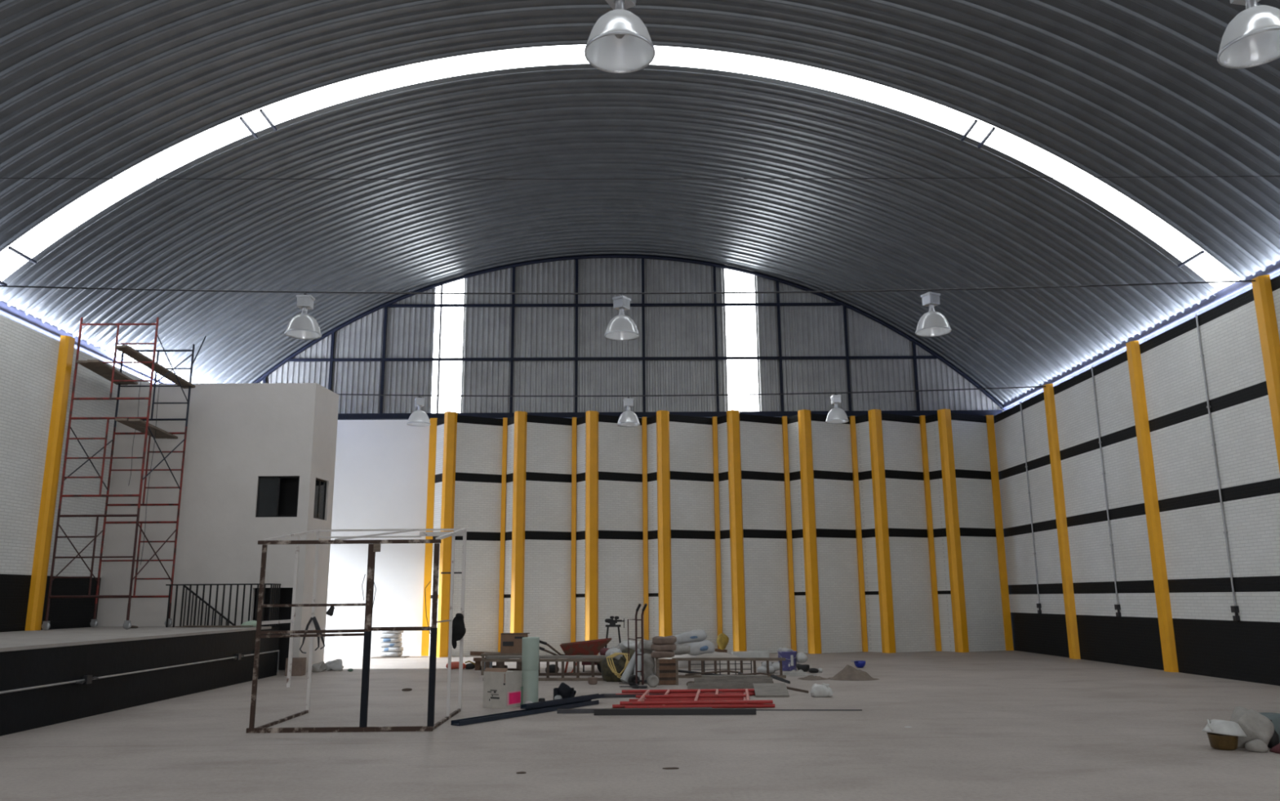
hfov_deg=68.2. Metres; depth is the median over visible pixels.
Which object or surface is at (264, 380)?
trim
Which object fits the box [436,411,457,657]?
wall column
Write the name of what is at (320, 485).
window
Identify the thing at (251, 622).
plastic bag
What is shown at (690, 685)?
plank
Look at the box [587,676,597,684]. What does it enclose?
clay pot
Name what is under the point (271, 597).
stair railing
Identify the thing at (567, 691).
tool bag
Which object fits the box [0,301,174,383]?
trim
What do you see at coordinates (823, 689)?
plastic sack
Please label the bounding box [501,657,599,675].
ladder
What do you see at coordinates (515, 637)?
print
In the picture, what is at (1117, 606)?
conduit
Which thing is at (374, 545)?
frame
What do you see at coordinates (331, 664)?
sack
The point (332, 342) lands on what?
trim
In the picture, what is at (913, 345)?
trim
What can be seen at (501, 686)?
carton
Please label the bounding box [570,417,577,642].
wall column
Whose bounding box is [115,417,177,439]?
plank
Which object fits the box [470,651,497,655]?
timber offcut
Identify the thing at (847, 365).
trim
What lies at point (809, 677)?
heap
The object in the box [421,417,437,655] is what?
wall column
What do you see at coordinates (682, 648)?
sack
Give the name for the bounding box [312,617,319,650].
hook
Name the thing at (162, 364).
rope
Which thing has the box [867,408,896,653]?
wall column
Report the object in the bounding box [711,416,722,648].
wall column
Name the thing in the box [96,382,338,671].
wall
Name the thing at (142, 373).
rope
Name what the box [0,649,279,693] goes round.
conduit
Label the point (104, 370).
plank
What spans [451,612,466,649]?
jacket
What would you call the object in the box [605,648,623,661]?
sack
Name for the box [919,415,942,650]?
wall column
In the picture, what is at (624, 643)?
sack
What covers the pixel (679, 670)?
bar
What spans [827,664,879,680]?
heap
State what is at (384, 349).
trim
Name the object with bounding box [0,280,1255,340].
lamp
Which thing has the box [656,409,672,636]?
wall column
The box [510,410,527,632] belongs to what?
wall column
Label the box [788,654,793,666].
print
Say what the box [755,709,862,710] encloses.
rod
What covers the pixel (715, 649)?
batten
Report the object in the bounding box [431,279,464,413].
window
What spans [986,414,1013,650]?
wall column
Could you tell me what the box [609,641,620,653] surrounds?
sack
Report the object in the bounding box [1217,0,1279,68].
lamp
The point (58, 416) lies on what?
wall column
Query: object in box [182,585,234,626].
stair handrail
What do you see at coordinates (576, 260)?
trim
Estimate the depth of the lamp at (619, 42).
8.79 m
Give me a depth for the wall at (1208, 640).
21.33 m
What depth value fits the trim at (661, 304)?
31.92 m
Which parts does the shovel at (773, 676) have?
blade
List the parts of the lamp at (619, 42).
bulb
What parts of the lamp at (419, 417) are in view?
high bay lamp, tie rod, high bay lamp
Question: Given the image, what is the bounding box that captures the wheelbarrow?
[539,637,612,672]
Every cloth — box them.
[599,646,610,654]
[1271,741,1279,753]
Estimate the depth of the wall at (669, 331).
31.70 m
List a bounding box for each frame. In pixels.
[245,528,466,733]
[612,692,751,707]
[619,688,773,704]
[625,691,774,707]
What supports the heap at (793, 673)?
on the floor
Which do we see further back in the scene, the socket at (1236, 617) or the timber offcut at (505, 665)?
the timber offcut at (505, 665)
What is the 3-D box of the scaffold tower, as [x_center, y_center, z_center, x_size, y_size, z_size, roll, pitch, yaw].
[-11.826,1.658,21.918,2.108,7.054,1.954,0,-12,-1]
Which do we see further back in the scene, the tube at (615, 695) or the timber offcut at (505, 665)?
the timber offcut at (505, 665)
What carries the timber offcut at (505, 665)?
on the floor
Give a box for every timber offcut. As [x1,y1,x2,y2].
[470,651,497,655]
[473,657,481,661]
[480,664,507,669]
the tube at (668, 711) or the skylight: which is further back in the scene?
the skylight
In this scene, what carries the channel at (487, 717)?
on the floor
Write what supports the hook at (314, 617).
hanging from the frame at (374, 545)
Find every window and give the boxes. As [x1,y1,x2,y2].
[255,475,299,516]
[313,477,326,519]
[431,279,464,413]
[724,268,759,411]
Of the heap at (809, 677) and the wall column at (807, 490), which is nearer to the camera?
the heap at (809, 677)
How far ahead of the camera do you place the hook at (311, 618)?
14.88 m
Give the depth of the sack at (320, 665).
23.04 m
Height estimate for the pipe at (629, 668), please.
0.674 m
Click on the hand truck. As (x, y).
(652, 680)
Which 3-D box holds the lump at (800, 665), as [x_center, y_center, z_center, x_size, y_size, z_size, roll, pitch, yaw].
[3.775,6.182,21.955,0.291,0.217,0.262,0,-12,-1]
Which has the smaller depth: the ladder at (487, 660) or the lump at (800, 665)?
the ladder at (487, 660)
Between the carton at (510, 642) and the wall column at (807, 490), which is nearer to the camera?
the carton at (510, 642)
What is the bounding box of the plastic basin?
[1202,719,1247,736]
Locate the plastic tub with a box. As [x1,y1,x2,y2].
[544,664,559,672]
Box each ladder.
[483,657,605,680]
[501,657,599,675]
[671,657,786,677]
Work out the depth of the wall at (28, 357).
20.70 m
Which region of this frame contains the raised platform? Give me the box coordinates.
[0,626,279,735]
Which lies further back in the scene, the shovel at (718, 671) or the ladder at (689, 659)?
the ladder at (689, 659)
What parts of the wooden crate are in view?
corner post, corner post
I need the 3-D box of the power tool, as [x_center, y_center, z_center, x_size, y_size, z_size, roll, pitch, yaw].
[-4.442,6.599,23.597,0.785,0.208,0.158,1,-12,-7]
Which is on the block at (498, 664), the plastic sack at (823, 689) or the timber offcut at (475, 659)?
the timber offcut at (475, 659)
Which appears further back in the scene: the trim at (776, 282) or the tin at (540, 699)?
the trim at (776, 282)
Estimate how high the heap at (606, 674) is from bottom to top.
0.640 m
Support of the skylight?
attached to the ceiling
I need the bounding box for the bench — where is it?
[480,652,521,675]
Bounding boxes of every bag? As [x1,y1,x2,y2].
[240,619,256,626]
[378,633,402,637]
[378,637,402,642]
[378,651,403,656]
[379,641,402,647]
[379,646,403,651]
[380,630,404,633]
[553,682,575,699]
[795,653,806,662]
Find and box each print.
[502,640,513,645]
[514,635,524,638]
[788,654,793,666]
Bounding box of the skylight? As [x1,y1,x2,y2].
[0,44,1239,297]
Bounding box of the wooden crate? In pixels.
[655,657,678,684]
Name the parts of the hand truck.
toe plate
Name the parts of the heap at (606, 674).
rope coil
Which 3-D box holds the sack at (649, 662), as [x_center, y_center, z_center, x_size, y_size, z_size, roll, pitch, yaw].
[0.147,5.505,19.367,0.390,0.622,0.415,0,-12,-1]
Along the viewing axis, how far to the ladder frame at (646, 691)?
15.80 m
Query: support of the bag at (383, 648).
on the bag at (380, 653)
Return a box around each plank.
[76,359,137,385]
[114,344,195,388]
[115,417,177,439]
[486,654,606,658]
[618,682,638,688]
[687,682,743,688]
[693,677,773,688]
[701,674,767,677]
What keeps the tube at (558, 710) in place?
on the floor
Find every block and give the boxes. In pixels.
[284,657,306,675]
[475,661,480,670]
[496,662,501,667]
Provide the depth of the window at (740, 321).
31.85 m
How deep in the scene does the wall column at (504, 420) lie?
30.10 m
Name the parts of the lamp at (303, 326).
lid, high bay lamp, lid, tie rod, lid, high bay lamp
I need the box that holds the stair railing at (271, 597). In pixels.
[165,582,280,626]
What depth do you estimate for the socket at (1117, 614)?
23.27 m
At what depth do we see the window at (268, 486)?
23.49 m
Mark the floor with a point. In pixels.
(1014, 725)
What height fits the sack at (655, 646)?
0.162 m
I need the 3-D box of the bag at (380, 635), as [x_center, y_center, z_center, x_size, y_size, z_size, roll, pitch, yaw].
[-7.602,7.156,28.787,0.664,0.143,0.493,0,-12,-2]
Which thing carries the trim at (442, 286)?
attached to the wall at (669, 331)
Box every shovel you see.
[684,670,755,677]
[725,671,790,683]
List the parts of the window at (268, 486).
pane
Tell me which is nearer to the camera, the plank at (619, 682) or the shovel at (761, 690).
the shovel at (761, 690)
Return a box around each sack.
[311,659,327,671]
[324,658,344,671]
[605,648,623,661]
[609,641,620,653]
[620,639,635,650]
[637,636,653,653]
[640,653,655,682]
[649,650,674,657]
[650,643,675,651]
[652,635,675,644]
[673,642,692,655]
[674,629,706,643]
[688,640,715,654]
[808,682,833,697]
[1224,708,1271,748]
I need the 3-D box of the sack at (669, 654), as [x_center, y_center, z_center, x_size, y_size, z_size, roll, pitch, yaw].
[0.457,5.173,19.264,0.508,0.155,0.386,0,-12,-1]
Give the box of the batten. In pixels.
[713,648,727,652]
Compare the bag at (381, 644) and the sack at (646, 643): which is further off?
the bag at (381, 644)
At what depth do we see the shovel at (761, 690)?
16.66 m
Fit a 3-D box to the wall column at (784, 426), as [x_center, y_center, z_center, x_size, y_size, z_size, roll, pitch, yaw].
[4.785,4.199,30.306,0.170,7.500,0.140,0,-12,-1]
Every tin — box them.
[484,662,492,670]
[538,697,545,702]
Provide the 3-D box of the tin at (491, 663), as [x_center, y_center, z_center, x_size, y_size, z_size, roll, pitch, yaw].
[-3.760,6.515,23.205,0.280,0.200,0.276,0,-12,-1]
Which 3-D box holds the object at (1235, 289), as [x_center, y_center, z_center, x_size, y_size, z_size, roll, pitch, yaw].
[12.388,-3.463,13.477,0.200,0.450,36.600,0,-12,-1]
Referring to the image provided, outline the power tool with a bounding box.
[446,660,475,669]
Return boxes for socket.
[1115,609,1120,616]
[1232,612,1239,620]
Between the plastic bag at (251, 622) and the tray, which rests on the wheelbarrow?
the tray
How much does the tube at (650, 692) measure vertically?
0.050 m
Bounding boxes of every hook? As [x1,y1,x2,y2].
[299,617,312,653]
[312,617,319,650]
[313,616,324,648]
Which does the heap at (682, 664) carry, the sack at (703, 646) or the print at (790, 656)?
the sack at (703, 646)
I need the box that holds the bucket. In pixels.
[1206,732,1238,750]
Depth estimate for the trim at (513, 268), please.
31.62 m
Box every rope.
[128,373,142,485]
[140,364,163,564]
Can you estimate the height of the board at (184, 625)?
0.020 m
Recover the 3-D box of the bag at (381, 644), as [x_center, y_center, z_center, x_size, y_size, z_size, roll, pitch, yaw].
[-7.577,7.418,28.733,0.662,0.139,0.492,0,-12,-3]
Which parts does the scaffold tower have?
leg, frame, leg, frame, frame, leg, frame, frame, frame, leg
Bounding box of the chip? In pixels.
[662,767,679,768]
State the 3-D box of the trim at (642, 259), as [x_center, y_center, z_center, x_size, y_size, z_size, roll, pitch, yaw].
[0.119,-2.199,31.755,0.090,5.494,0.085,0,-12,-1]
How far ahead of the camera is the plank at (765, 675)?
18.05 m
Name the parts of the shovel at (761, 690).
plate, handle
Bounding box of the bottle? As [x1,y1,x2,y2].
[1267,719,1279,747]
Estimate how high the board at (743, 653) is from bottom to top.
0.220 m
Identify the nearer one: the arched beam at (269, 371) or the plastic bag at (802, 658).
the plastic bag at (802, 658)
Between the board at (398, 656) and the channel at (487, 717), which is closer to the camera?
the channel at (487, 717)
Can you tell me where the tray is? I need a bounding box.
[560,637,612,658]
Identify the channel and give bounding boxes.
[450,699,599,725]
[520,693,604,709]
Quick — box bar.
[678,669,768,677]
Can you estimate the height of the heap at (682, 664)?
0.422 m
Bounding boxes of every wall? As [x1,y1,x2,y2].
[0,314,150,631]
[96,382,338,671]
[258,257,1004,419]
[324,412,1005,656]
[993,275,1279,685]
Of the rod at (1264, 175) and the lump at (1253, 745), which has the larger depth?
the rod at (1264, 175)
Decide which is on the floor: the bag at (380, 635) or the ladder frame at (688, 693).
the ladder frame at (688, 693)
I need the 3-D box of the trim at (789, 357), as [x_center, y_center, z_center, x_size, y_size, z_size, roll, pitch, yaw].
[-0.850,-1.395,31.572,21.652,0.090,0.075,0,-12,-1]
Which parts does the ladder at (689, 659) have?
rail, rail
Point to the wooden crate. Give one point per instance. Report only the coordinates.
(666, 669)
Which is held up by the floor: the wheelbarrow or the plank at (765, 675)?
the wheelbarrow
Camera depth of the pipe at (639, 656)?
19.04 m
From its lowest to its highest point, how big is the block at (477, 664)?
0.210 m
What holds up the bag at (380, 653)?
on the board at (398, 656)
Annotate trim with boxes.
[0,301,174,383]
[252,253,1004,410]
[262,376,266,382]
[288,355,937,361]
[328,331,334,390]
[337,409,1001,419]
[379,306,387,413]
[386,302,840,307]
[436,284,443,413]
[509,266,515,412]
[574,258,577,412]
[641,257,645,412]
[713,266,719,411]
[775,280,784,411]
[843,305,852,410]
[911,342,919,410]
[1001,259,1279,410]
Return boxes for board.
[175,626,240,626]
[183,625,253,626]
[370,655,409,657]
[731,650,768,657]
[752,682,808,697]
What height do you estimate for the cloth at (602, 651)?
0.200 m
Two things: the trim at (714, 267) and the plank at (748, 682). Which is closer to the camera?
the plank at (748, 682)
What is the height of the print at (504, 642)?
0.100 m
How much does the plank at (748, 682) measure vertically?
0.200 m
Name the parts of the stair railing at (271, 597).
rail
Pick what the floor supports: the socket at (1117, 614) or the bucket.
the bucket
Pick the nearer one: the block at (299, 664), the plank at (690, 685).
the plank at (690, 685)
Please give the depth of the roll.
15.42 m
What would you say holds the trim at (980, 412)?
attached to the wall at (669, 331)
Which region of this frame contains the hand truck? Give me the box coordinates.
[627,603,658,687]
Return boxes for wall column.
[25,335,75,630]
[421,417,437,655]
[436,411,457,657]
[497,417,507,652]
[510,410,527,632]
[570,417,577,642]
[585,410,598,654]
[641,417,648,639]
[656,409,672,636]
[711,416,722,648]
[726,409,746,651]
[782,416,796,650]
[797,409,822,653]
[849,415,867,651]
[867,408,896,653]
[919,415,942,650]
[937,408,968,652]
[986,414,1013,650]
[1043,383,1080,658]
[1125,340,1178,671]
[1251,274,1279,471]
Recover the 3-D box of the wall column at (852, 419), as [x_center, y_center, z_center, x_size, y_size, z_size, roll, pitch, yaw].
[7.025,4.187,30.342,0.170,7.500,0.140,0,-12,-1]
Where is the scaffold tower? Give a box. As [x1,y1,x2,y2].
[41,317,206,630]
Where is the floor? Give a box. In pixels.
[0,649,1279,800]
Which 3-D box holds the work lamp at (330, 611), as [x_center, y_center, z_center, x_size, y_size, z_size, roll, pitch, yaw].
[-4.201,2.845,12.829,0.113,0.160,0.100,0,-12,-1]
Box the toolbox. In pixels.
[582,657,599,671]
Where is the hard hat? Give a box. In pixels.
[850,660,865,667]
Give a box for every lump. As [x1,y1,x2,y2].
[401,688,412,690]
[795,661,808,671]
[808,667,819,672]
[1244,740,1266,751]
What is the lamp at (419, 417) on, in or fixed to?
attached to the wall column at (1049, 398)
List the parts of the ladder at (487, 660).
rail, rail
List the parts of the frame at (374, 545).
corner post, rail, sill, roof rail, post, rail, post, rail, sill, rail, post, post, rail, roof rail, rail, rail, corner post, corner post, rail, rail, sill, post, roof rail, hook arm, post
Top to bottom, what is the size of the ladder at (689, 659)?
0.420 m
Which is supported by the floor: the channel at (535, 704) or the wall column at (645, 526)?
the wall column at (645, 526)
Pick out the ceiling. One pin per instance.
(89, 88)
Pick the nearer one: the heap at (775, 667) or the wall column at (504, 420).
the heap at (775, 667)
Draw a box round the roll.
[520,636,539,704]
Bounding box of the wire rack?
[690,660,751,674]
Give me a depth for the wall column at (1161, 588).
21.66 m
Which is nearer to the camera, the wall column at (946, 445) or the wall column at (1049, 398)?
the wall column at (1049, 398)
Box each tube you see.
[556,706,711,713]
[581,693,664,697]
[594,707,755,715]
[604,692,665,694]
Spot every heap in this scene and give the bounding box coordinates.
[599,649,635,681]
[665,650,760,668]
[756,661,779,673]
[776,669,817,675]
[798,675,828,679]
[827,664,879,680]
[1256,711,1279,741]
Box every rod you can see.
[0,175,1279,179]
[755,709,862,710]
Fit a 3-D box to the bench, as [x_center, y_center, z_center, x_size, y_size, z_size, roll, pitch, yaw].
[-3.049,6.134,22.069,1.250,0.470,0.700,0,-12,-1]
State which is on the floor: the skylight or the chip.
the chip
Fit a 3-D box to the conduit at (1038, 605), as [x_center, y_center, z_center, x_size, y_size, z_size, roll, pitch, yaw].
[11.704,3.148,28.392,0.085,6.340,0.120,0,-12,-1]
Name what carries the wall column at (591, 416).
on the floor
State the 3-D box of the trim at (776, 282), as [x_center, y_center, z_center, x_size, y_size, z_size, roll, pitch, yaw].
[4.702,-1.812,31.743,0.090,4.656,0.085,0,-12,-1]
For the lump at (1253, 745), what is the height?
0.105 m
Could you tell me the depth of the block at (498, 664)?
23.20 m
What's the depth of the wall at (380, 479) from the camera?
30.02 m
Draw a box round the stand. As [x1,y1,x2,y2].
[604,615,624,648]
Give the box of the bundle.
[715,633,727,648]
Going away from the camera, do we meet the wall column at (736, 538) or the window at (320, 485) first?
the window at (320, 485)
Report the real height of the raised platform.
1.130 m
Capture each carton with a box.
[482,667,521,708]
[500,632,529,653]
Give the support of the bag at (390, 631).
on the bag at (380, 635)
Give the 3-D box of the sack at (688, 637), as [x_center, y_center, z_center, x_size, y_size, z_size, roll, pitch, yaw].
[1.270,5.988,23.895,0.835,0.365,0.540,0,-12,-1]
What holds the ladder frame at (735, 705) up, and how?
on the floor
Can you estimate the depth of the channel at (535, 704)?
14.91 m
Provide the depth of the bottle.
10.57 m
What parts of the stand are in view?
leg, leg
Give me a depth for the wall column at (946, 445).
29.58 m
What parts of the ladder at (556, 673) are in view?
rail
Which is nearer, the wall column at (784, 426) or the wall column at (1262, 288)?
the wall column at (1262, 288)
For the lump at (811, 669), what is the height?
0.107 m
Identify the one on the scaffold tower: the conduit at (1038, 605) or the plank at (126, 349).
the plank at (126, 349)
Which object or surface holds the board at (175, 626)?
on the raised platform
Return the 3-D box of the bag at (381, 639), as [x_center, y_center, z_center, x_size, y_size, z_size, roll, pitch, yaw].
[-7.602,7.290,28.759,0.655,0.145,0.493,0,-12,-1]
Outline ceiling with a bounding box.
[0,0,1279,404]
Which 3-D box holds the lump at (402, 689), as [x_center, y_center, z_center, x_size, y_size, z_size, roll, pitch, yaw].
[-4.463,5.532,18.091,0.207,0.044,0.080,0,-12,-1]
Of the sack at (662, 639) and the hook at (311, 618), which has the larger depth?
the sack at (662, 639)
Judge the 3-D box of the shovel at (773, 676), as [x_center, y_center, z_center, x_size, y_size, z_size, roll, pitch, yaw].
[2.281,5.501,18.785,1.462,0.198,0.260,-7,-13,27]
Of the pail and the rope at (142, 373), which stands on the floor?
the pail
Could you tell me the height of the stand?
1.269 m
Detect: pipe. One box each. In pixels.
[620,648,640,682]
[633,651,641,684]
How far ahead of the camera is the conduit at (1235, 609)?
19.35 m
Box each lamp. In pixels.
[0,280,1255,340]
[326,605,334,615]
[337,386,1045,426]
[584,0,655,73]
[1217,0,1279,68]
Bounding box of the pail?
[777,645,797,671]
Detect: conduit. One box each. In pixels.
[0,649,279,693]
[1019,401,1041,613]
[1091,366,1120,616]
[1195,314,1239,620]

